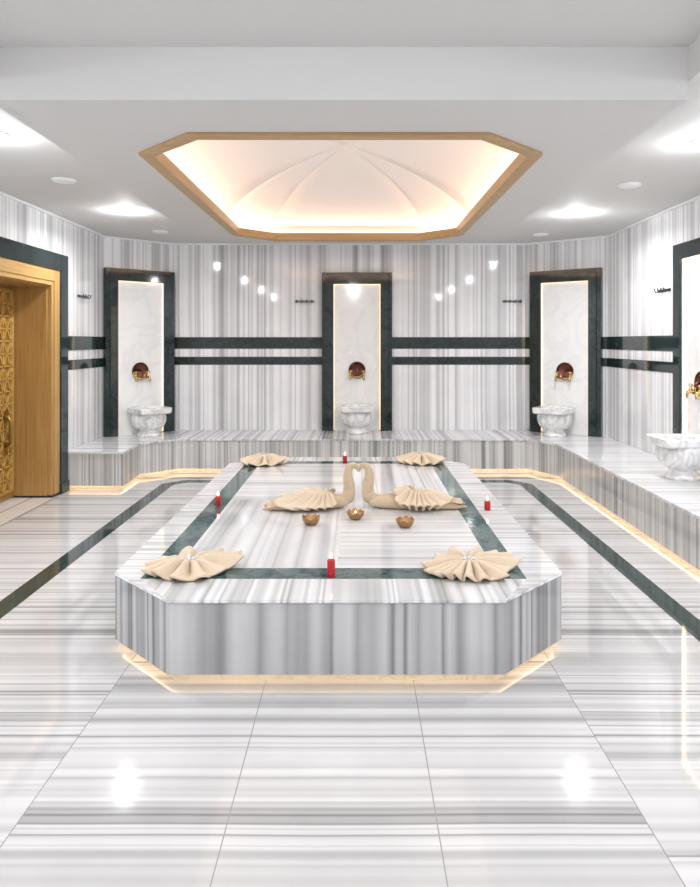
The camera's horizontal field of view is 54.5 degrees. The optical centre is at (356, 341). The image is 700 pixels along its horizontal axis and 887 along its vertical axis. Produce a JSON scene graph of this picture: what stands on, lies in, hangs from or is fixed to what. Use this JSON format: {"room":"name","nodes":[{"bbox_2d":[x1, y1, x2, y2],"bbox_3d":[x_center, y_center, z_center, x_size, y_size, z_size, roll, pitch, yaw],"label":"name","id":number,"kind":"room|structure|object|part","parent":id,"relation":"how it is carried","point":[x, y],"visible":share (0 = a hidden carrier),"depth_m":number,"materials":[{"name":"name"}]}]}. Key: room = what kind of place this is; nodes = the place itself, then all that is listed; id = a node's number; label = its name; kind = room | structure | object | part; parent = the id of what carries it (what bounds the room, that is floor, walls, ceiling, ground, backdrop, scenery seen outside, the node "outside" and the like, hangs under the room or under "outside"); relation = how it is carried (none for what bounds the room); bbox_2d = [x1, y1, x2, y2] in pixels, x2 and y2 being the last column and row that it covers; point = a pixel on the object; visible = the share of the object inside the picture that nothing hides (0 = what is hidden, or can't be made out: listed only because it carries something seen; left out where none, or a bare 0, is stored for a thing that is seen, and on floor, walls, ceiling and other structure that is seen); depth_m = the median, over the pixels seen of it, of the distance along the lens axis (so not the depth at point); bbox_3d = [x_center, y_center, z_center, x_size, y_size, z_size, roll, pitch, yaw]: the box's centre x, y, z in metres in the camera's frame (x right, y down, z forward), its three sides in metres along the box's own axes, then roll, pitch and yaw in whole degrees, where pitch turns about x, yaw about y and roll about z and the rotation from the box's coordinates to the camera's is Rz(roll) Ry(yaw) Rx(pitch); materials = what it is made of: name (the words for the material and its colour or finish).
{"room":"spa","nodes":[
{"label":"spa","id":0,"kind":"room"},
{"bbox_2d":[0,195,103,449],"bbox_3d":[-3.335,0.000,3.080,0.150,3.300,11.360,0,0,0],"label":"wall","id":1,"kind":"structure","parent":0,"point":[84,249],"depth_m":7.96,"materials":[{"name":"stone"}]},
{"bbox_2d":[0,236,69,502],"bbox_3d":[-3.426,0.350,6.655,0.467,2.600,1.806,0,0,0],"label":"wooden door","id":2,"kind":"structure","parent":1,"relation":"in","point":[33,280],"depth_m":7.18,"materials":[{"name":"brown wood"}]},
{"bbox_3d":[-3.570,0.930,6.970,0.080,0.460,0.080,0,0,0],"label":"handle","id":3,"kind":"part","parent":2,"relation":"part of","materials":[{"name":"gold metal"}]},
{"bbox_3d":[-3.250,0.427,6.655,0.060,2.394,1.430,0,0,0],"label":"casing","id":4,"kind":"part","parent":2,"relation":"part of","materials":[{"name":"brown wood"}]},
{"bbox_2d":[77,294,90,298],"bbox_3d":[-3.222,-0.538,8.050,0.074,0.049,0.270,0,0,0],"label":"hook rail","id":5,"kind":"object","parent":1,"relation":"attached to","point":[86,296],"visible":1,"depth_m":8.01,"materials":[{"name":"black metal"}]},
{"bbox_2d":[68,336,103,349],"bbox_3d":[-3.257,0.013,8.160,0.006,0.161,1.200,0,0,0],"label":"trim","id":6,"kind":"structure","parent":1,"relation":"attached to","point":[74,342],"depth_m":8.15,"materials":[{"name":"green stone"}]},
{"bbox_2d":[68,358,103,369],"bbox_3d":[-3.257,0.261,8.160,0.006,0.111,1.200,0,0,0],"label":"trim","id":7,"kind":"structure","parent":1,"relation":"attached to","point":[97,362],"depth_m":8.15,"materials":[{"name":"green stone"}]},
{"bbox_2d":[104,238,173,271],"bbox_3d":[-2.951,0.000,9.150,0.984,3.300,0.150,0,0,-43],"label":"wall","id":8,"kind":"structure","parent":0,"point":[118,253],"depth_m":9.08,"materials":[{"name":"stone"}]},
{"bbox_2d":[103,267,174,436],"bbox_3d":[-2.881,0.131,9.044,0.965,2.176,0.099,0,0,-43],"label":"wall panel","id":9,"kind":"object","parent":8,"relation":"attached to","point":[139,305],"visible":0.99,"depth_m":9.00,"materials":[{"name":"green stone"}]},
{"bbox_3d":[-2.899,0.211,9.064,0.643,2.015,0.043,0,0,-43],"label":"panel","id":10,"kind":"part","parent":9,"relation":"part of","materials":[{"name":"white stone"}]},
{"bbox_2d":[132,362,150,381],"bbox_3d":[-2.863,0.397,9.024,0.238,0.255,0.144,0,0,-43],"label":"outlet","id":11,"kind":"object","parent":9,"relation":"attached to","point":[140,371],"visible":1,"depth_m":9.05,"materials":[{"name":"orange metal"}]},
{"bbox_2d":[134,371,137,381],"bbox_3d":[-2.915,0.456,8.954,0.076,0.137,0.101,0,0,0],"label":"tap","id":12,"kind":"object","parent":11,"relation":"on","point":[135,372],"depth_m":8.93,"materials":[{"name":"gold metal"}]},
{"bbox_2d":[174,245,524,429],"bbox_3d":[-0.105,0.000,9.505,4.870,3.300,0.150,0,0,0],"label":"wall","id":13,"kind":"structure","parent":0,"point":[221,290],"depth_m":9.43,"materials":[{"name":"stone"}]},
{"bbox_2d":[175,337,321,348],"bbox_3d":[-1.511,0.013,9.427,2.058,0.161,0.006,0,0,0],"label":"trim","id":14,"kind":"structure","parent":13,"relation":"attached to","point":[180,342],"depth_m":9.43,"materials":[{"name":"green stone"}]},
{"bbox_2d":[175,357,321,364],"bbox_3d":[-1.511,0.261,9.427,2.058,0.111,0.006,0,0,0],"label":"trim","id":15,"kind":"structure","parent":13,"relation":"attached to","point":[178,360],"depth_m":9.43,"materials":[{"name":"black stone"}]},
{"bbox_2d":[295,300,313,302],"bbox_3d":[-0.730,-0.560,9.392,0.270,0.049,0.074,0,0,0],"label":"hook rail","id":16,"kind":"object","parent":13,"relation":"attached to","point":[296,301],"visible":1,"depth_m":9.42,"materials":[{"name":"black metal"}]},
{"bbox_3d":[-0.730,-0.562,9.424,0.270,0.028,0.011,0,0,0],"label":"rail","id":17,"kind":"part","parent":16,"relation":"part of","materials":[{"name":"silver metal"}]},
{"bbox_2d":[322,272,391,430],"bbox_3d":[0.000,0.131,9.380,0.965,2.176,0.099,0,0,0],"label":"wall panel","id":18,"kind":"object","parent":13,"relation":"attached to","point":[356,306],"visible":0.98,"depth_m":9.39,"materials":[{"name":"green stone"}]},
{"bbox_2d":[348,362,365,379],"bbox_3d":[0.000,0.397,9.353,0.238,0.255,0.144,0,0,0],"label":"faucet","id":19,"kind":"object","parent":18,"relation":"attached to","point":[356,370],"visible":1,"depth_m":9.40,"materials":[{"name":"orange metal"}]},
{"bbox_3d":[0.000,0.211,9.406,0.643,2.015,0.043,0,0,0],"label":"panel","id":20,"kind":"part","parent":18,"relation":"part of","materials":[{"name":"white stone"}]},
{"bbox_2d":[392,337,524,348],"bbox_3d":[1.406,0.013,9.427,1.848,0.161,0.006,0,0,0],"label":"trim","id":21,"kind":"structure","parent":13,"relation":"attached to","point":[397,342],"depth_m":9.43,"materials":[{"name":"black stone"}]},
{"bbox_2d":[392,357,524,364],"bbox_3d":[1.406,0.261,9.427,1.848,0.111,0.006,0,0,0],"label":"trim","id":22,"kind":"structure","parent":13,"relation":"attached to","point":[395,360],"depth_m":9.43,"materials":[{"name":"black stone"}]},
{"bbox_2d":[502,300,521,302],"bbox_3d":[2.150,-0.560,9.392,0.270,0.049,0.074,0,0,0],"label":"hook rail","id":23,"kind":"object","parent":13,"relation":"attached to","point":[505,301],"visible":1,"depth_m":9.42,"materials":[{"name":"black metal"}]},
{"bbox_2d":[0,472,699,886],"bbox_3d":[-0.250,1.700,3.500,7.500,0.100,12.600,0,0,0],"label":"floor","id":24,"kind":"structure","parent":0,"point":[579,765],"depth_m":2.73,"materials":[{"name":"stone"}]},
{"bbox_2d":[0,497,56,526],"bbox_3d":[-3.420,1.648,6.650,0.480,0.004,1.180,0,0,0],"label":"threshold","id":25,"kind":"object","parent":24,"relation":"on","point":[11,509],"depth_m":6.80,"materials":[{"name":"stone"}]},
{"bbox_2d":[114,457,562,679],"bbox_3d":[-0.100,1.445,5.300,2.416,0.410,4.076,0,0,0],"label":"platform","id":26,"kind":"object","parent":24,"relation":"on","point":[277,613],"visible":0.76,"depth_m":3.50,"materials":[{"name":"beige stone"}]},
{"bbox_2d":[140,546,243,580],"bbox_3d":[-0.892,1.195,3.724,0.455,0.083,0.543,0,0,25],"label":"towel","id":27,"kind":"object","parent":26,"relation":"on","point":[188,565],"visible":1,"depth_m":3.63,"materials":[{"name":"beige fabric"}]},
{"bbox_2d":[215,492,220,505],"bbox_3d":[-1.057,1.188,5.170,0.044,0.103,0.044,0,0,0],"label":"candle","id":28,"kind":"object","parent":26,"relation":"on","point":[217,498],"visible":1,"depth_m":5.15,"materials":[{"name":"red wax"}]},
{"bbox_2d":[240,453,290,466],"bbox_3d":[-0.935,1.181,6.943,0.516,0.109,0.495,0,0,0],"label":"towel","id":29,"kind":"object","parent":26,"relation":"on","point":[258,459],"visible":1,"depth_m":6.83,"materials":[{"name":"beige fabric"}]},
{"bbox_2d":[263,462,358,510],"bbox_3d":[-0.342,1.072,5.062,0.708,0.336,0.325,0,0,0],"label":"swan","id":30,"kind":"object","parent":26,"relation":"on","point":[306,499],"visible":1,"depth_m":5.02,"materials":[{"name":"beige fabric"}]},
{"bbox_2d":[302,513,319,525],"bbox_3d":[-0.313,1.210,4.620,0.122,0.064,0.122,0,0,0],"label":"bowl","id":31,"kind":"object","parent":26,"relation":"on","point":[309,520],"visible":1,"depth_m":4.59,"materials":[{"name":"gold metal"}]},
{"bbox_2d":[327,553,334,577],"bbox_3d":[-0.137,1.177,3.600,0.042,0.125,0.042,0,0,0],"label":"candle","id":32,"kind":"object","parent":26,"relation":"on","point":[330,562],"visible":1,"depth_m":3.58,"materials":[{"name":"red wax"}]},
{"bbox_3d":[-0.100,1.428,5.300,2.400,0.344,4.060,0,0,0],"label":"panel","id":33,"kind":"part","parent":26,"relation":"part of","materials":[{"name":"stone"}]},
{"bbox_2d":[343,453,346,461],"bbox_3d":[-0.125,1.188,7.020,0.044,0.103,0.044,0,0,0],"label":"candle","id":34,"kind":"object","parent":26,"relation":"on","point":[344,456],"visible":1,"depth_m":7.00,"materials":[{"name":"red wax"}]},
{"bbox_2d":[347,508,364,519],"bbox_3d":[-0.010,1.210,4.760,0.122,0.064,0.122,0,0,-29],"label":"candle cup","id":35,"kind":"object","parent":26,"relation":"on","point":[354,514],"visible":1,"depth_m":4.72,"materials":[{"name":"gold metal"}]},
{"bbox_2d":[396,515,413,527],"bbox_3d":[0.322,1.210,4.560,0.122,0.064,0.122,0,0,33],"label":"candle cup","id":36,"kind":"object","parent":26,"relation":"on","point":[405,522],"visible":1,"depth_m":4.52,"materials":[{"name":"gold metal"}]},
{"bbox_2d":[359,462,466,510],"bbox_3d":[0.415,1.072,5.057,0.806,0.336,0.338,0,0,0],"label":"swan","id":37,"kind":"object","parent":26,"relation":"on","point":[403,497],"visible":1,"depth_m":5.02,"materials":[{"name":"beige fabric"}]},
{"bbox_2d":[395,452,446,465],"bbox_3d":[0.657,1.183,6.980,0.530,0.105,0.471,0,0,0],"label":"towel","id":38,"kind":"object","parent":26,"relation":"on","point":[411,458],"visible":1,"depth_m":6.88,"materials":[{"name":"beige fabric"}]},
{"bbox_2d":[421,546,521,581],"bbox_3d":[0.638,1.196,3.702,0.477,0.080,0.546,0,0,39],"label":"towel","id":39,"kind":"object","parent":26,"relation":"on","point":[476,565],"visible":1,"depth_m":3.63,"materials":[{"name":"beige fabric"}]},
{"bbox_2d":[484,496,489,510],"bbox_3d":[0.963,1.188,5.020,0.044,0.103,0.044,0,0,0],"label":"candle","id":40,"kind":"object","parent":26,"relation":"on","point":[486,503],"visible":1,"depth_m":5.00,"materials":[{"name":"red wax"}]},
{"bbox_2d":[0,480,699,641],"bbox_3d":[-0.120,1.649,2.765,4.300,0.001,10.730,0,0,0],"label":"trim","id":41,"kind":"structure","parent":24,"relation":"on","point":[688,621],"depth_m":5.13,"materials":[{"name":"stone"}]},
{"bbox_2d":[68,430,699,572],"bbox_3d":[-0.020,1.435,4.213,6.470,0.430,10.425,0,0,0],"label":"bench","id":42,"kind":"object","parent":24,"relation":"on","point":[630,483],"visible":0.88,"depth_m":8.26,"materials":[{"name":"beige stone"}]},
{"bbox_2d":[127,405,171,436],"bbox_3d":[-2.700,1.034,8.850,0.435,0.372,0.474,0,0,-43],"label":"basin","id":43,"kind":"object","parent":42,"relation":"on","point":[148,419],"visible":1,"depth_m":8.71,"materials":[{"name":"stone"}]},
{"bbox_3d":[-2.711,1.069,8.861,0.435,0.301,0.443,0,0,-43],"label":"bowl","id":44,"kind":"part","parent":43,"relation":"part of","materials":[{"name":"stone"}]},
{"bbox_2d":[341,404,372,433],"bbox_3d":[0.000,1.034,9.114,0.435,0.372,0.474,0,0,0],"label":"basin","id":45,"kind":"object","parent":42,"relation":"on","point":[356,417],"visible":1,"depth_m":8.95,"materials":[{"name":"stone"}]},
{"bbox_2d":[532,405,575,436],"bbox_3d":[2.566,1.034,8.853,0.435,0.372,0.474,0,0,37],"label":"basin","id":46,"kind":"object","parent":42,"relation":"on","point":[554,419],"visible":1,"depth_m":8.71,"materials":[{"name":"stone"}]},
{"bbox_3d":[2.575,1.069,8.865,0.435,0.301,0.443,0,0,37],"label":"bowl","id":47,"kind":"part","parent":46,"relation":"part of","materials":[{"name":"stone"}]},
{"bbox_2d":[646,433,699,480],"bbox_3d":[2.904,1.034,6.100,0.474,0.372,0.435,0,0,0],"label":"basin","id":48,"kind":"object","parent":42,"relation":"on","point":[679,452],"visible":1,"depth_m":5.96,"materials":[{"name":"stone"}]},
{"bbox_3d":[2.920,1.069,6.100,0.443,0.301,0.435,0,0,0],"label":"bowl","id":49,"kind":"part","parent":48,"relation":"part of","materials":[{"name":"stone"}]},
{"bbox_2d":[0,0,699,242],"bbox_3d":[-0.020,-1.560,3.500,6.880,0.580,12.400,0,0,0],"label":"ceiling","id":50,"kind":"structure","parent":0,"point":[608,91],"depth_m":3.57,"materials":[{"name":"grey paint"}]},
{"bbox_2d":[0,131,9,138],"bbox_3d":[-2.380,-1.355,4.450,0.190,0.022,0.190,0,0,0],"label":"recessed light","id":51,"kind":"object","parent":50,"relation":"in","point":[3,134],"visible":1,"depth_m":4.46,"materials":[{"name":"white"}]},
{"bbox_2d":[51,177,75,183],"bbox_3d":[-2.470,-1.355,5.730,0.196,0.022,0.196,0,0,0],"label":"ceiling speaker","id":52,"kind":"object","parent":50,"relation":"attached to","point":[62,180],"visible":1,"depth_m":5.68,"materials":[{"name":"white metal"}]},
{"bbox_2d":[116,209,134,213],"bbox_3d":[-2.420,-1.355,7.100,0.190,0.022,0.190,0,0,0],"label":"recessed light","id":53,"kind":"object","parent":50,"relation":"in","point":[123,211],"visible":1,"depth_m":7.07,"materials":[{"name":"white"}]},
{"bbox_2d":[152,230,167,233],"bbox_3d":[-2.430,-1.355,8.400,0.196,0.022,0.196,0,0,0],"label":"ceiling speaker","id":54,"kind":"object","parent":50,"relation":"attached to","point":[153,231],"visible":1,"depth_m":8.35,"materials":[{"name":"white metal"}]},
{"bbox_2d":[139,132,542,240],"bbox_3d":[-0.110,-1.294,6.275,2.710,0.092,4.320,0,0,0],"label":"trim","id":55,"kind":"structure","parent":50,"relation":"attached to","point":[154,156],"depth_m":5.07,"materials":[{"name":"brown wood"}]},
{"bbox_2d":[164,140,518,231],"bbox_3d":[-0.110,-1.585,6.275,2.980,0.510,4.590,0,0,0],"label":"dome","id":56,"kind":"object","parent":50,"relation":"in","point":[261,185],"visible":0.44,"depth_m":7.09,"materials":[{"name":"white paint"}]},
{"bbox_2d":[533,233,548,236],"bbox_3d":[2.330,-1.355,8.620,0.196,0.022,0.196,0,0,0],"label":"ceiling speaker","id":57,"kind":"object","parent":50,"relation":"attached to","point":[536,234],"visible":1,"depth_m":8.56,"materials":[{"name":"white metal"}]},
{"bbox_2d":[618,182,641,188],"bbox_3d":[2.370,-1.355,5.900,0.196,0.022,0.196,0,0,0],"label":"ceiling speaker","id":58,"kind":"object","parent":50,"relation":"attached to","point":[627,185],"visible":1,"depth_m":5.85,"materials":[{"name":"white metal"}]},
{"bbox_2d":[690,137,699,144],"bbox_3d":[2.360,-1.355,4.600,0.190,0.022,0.190,0,0,0],"label":"recessed light","id":59,"kind":"object","parent":50,"relation":"in","point":[696,141],"visible":1,"depth_m":4.61,"materials":[{"name":"white"}]},
{"bbox_2d":[525,238,606,436],"bbox_3d":[2.821,0.000,9.150,1.120,3.300,0.150,0,0,37],"label":"wall","id":60,"kind":"structure","parent":0,"point":[588,253],"depth_m":9.07,"materials":[{"name":"stone"}]},
{"bbox_2d":[525,337,528,348],"bbox_3d":[2.368,0.013,9.397,0.100,0.161,0.006,0,0,37],"label":"trim","id":61,"kind":"structure","parent":60,"relation":"attached to","point":[526,338],"depth_m":9.41,"materials":[{"name":"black stone"}]},
{"bbox_2d":[525,357,528,364],"bbox_3d":[2.368,0.261,9.397,0.100,0.111,0.006,0,0,37],"label":"trim","id":62,"kind":"structure","parent":60,"relation":"attached to","point":[526,358],"depth_m":9.41,"materials":[{"name":"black stone"}]},
{"bbox_2d":[529,267,602,436],"bbox_3d":[2.762,0.131,9.036,0.965,2.176,0.099,0,0,37],"label":"wall panel","id":63,"kind":"object","parent":60,"relation":"attached to","point":[566,306],"visible":0.97,"depth_m":9.00,"materials":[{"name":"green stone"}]},
{"bbox_2d":[554,362,573,381],"bbox_3d":[2.746,0.397,9.015,0.238,0.255,0.144,0,0,37],"label":"outlet","id":64,"kind":"object","parent":63,"relation":"attached to","point":[564,371],"visible":1,"depth_m":9.05,"materials":[{"name":"orange metal"}]},
{"bbox_3d":[2.779,0.211,9.058,0.643,2.015,0.043,0,0,37],"label":"panel","id":65,"kind":"part","parent":63,"relation":"part of","materials":[{"name":"white stone"}]},
{"bbox_2d":[603,337,606,348],"bbox_3d":[3.196,0.013,8.765,0.054,0.161,0.006,0,0,37],"label":"trim","id":66,"kind":"structure","parent":60,"relation":"attached to","point":[604,338],"depth_m":8.76,"materials":[{"name":"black stone"}]},
{"bbox_2d":[603,358,606,366],"bbox_3d":[3.196,0.261,8.765,0.054,0.111,0.006,0,0,37],"label":"trim","id":67,"kind":"structure","parent":60,"relation":"attached to","point":[604,359],"depth_m":8.76,"materials":[{"name":"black stone"}]},
{"bbox_2d":[607,199,699,454],"bbox_3d":[3.295,0.000,3.075,0.150,3.300,11.350,0,0,0],"label":"wall","id":68,"kind":"structure","parent":0,"point":[639,257],"depth_m":7.64,"materials":[{"name":"stone"}]},
{"bbox_2d":[0,191,699,244],"bbox_3d":[-0.020,-1.355,3.415,6.480,0.022,12.030,0,0,0],"label":"trim","id":69,"kind":"structure","parent":68,"relation":"attached to","point":[1,193],"depth_m":9.12,"materials":[{"name":"white paint"}]},
{"bbox_2d":[607,335,672,350],"bbox_3d":[3.217,0.013,7.750,0.006,0.161,2.000,0,0,0],"label":"trim","id":70,"kind":"structure","parent":68,"relation":"attached to","point":[650,343],"depth_m":7.68,"materials":[{"name":"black stone"}]},
{"bbox_2d":[607,358,672,372],"bbox_3d":[3.217,0.261,7.750,0.006,0.111,2.000,0,0,0],"label":"trim","id":71,"kind":"structure","parent":68,"relation":"attached to","point":[659,366],"depth_m":7.68,"materials":[{"name":"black stone"}]},
{"bbox_2d":[654,287,670,292],"bbox_3d":[3.182,-0.538,7.100,0.074,0.049,0.270,0,0,0],"label":"hook rail","id":72,"kind":"object","parent":68,"relation":"attached to","point":[661,289],"visible":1,"depth_m":7.06,"materials":[{"name":"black metal"}]},
{"bbox_2d":[673,238,699,472],"bbox_3d":[3.170,0.131,6.270,0.099,2.176,0.965,0,0,0],"label":"wall niche","id":73,"kind":"object","parent":68,"relation":"attached to","point":[686,255],"visible":0.7,"depth_m":6.53,"materials":[{"name":"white stone"}]},
{"bbox_2d":[685,371,699,399],"bbox_3d":[3.143,0.397,6.270,0.144,0.255,0.238,0,0,0],"label":"faucet","id":74,"kind":"object","parent":73,"relation":"attached to","point":[696,391],"visible":1,"depth_m":6.34,"materials":[{"name":"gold metal"}]},
{"bbox_2d":[685,383,697,397],"bbox_3d":[3.125,0.456,6.357,0.108,0.137,0.056,0,0,0],"label":"tap","id":75,"kind":"object","parent":74,"relation":"on","point":[690,390],"depth_m":6.35,"materials":[{"name":"gold metal"}]},
{"bbox_2d":[695,385,699,399],"bbox_3d":[3.125,0.456,6.183,0.108,0.137,0.056,0,0,0],"label":"tap","id":76,"kind":"object","parent":74,"relation":"on","point":[697,393],"depth_m":6.17,"materials":[{"name":"gold metal"}]},
{"bbox_3d":[3.196,0.211,6.270,0.043,2.015,0.643,0,0,0],"label":"panel","id":77,"kind":"part","parent":73,"relation":"part of","materials":[{"name":"white stone"}]}
]}

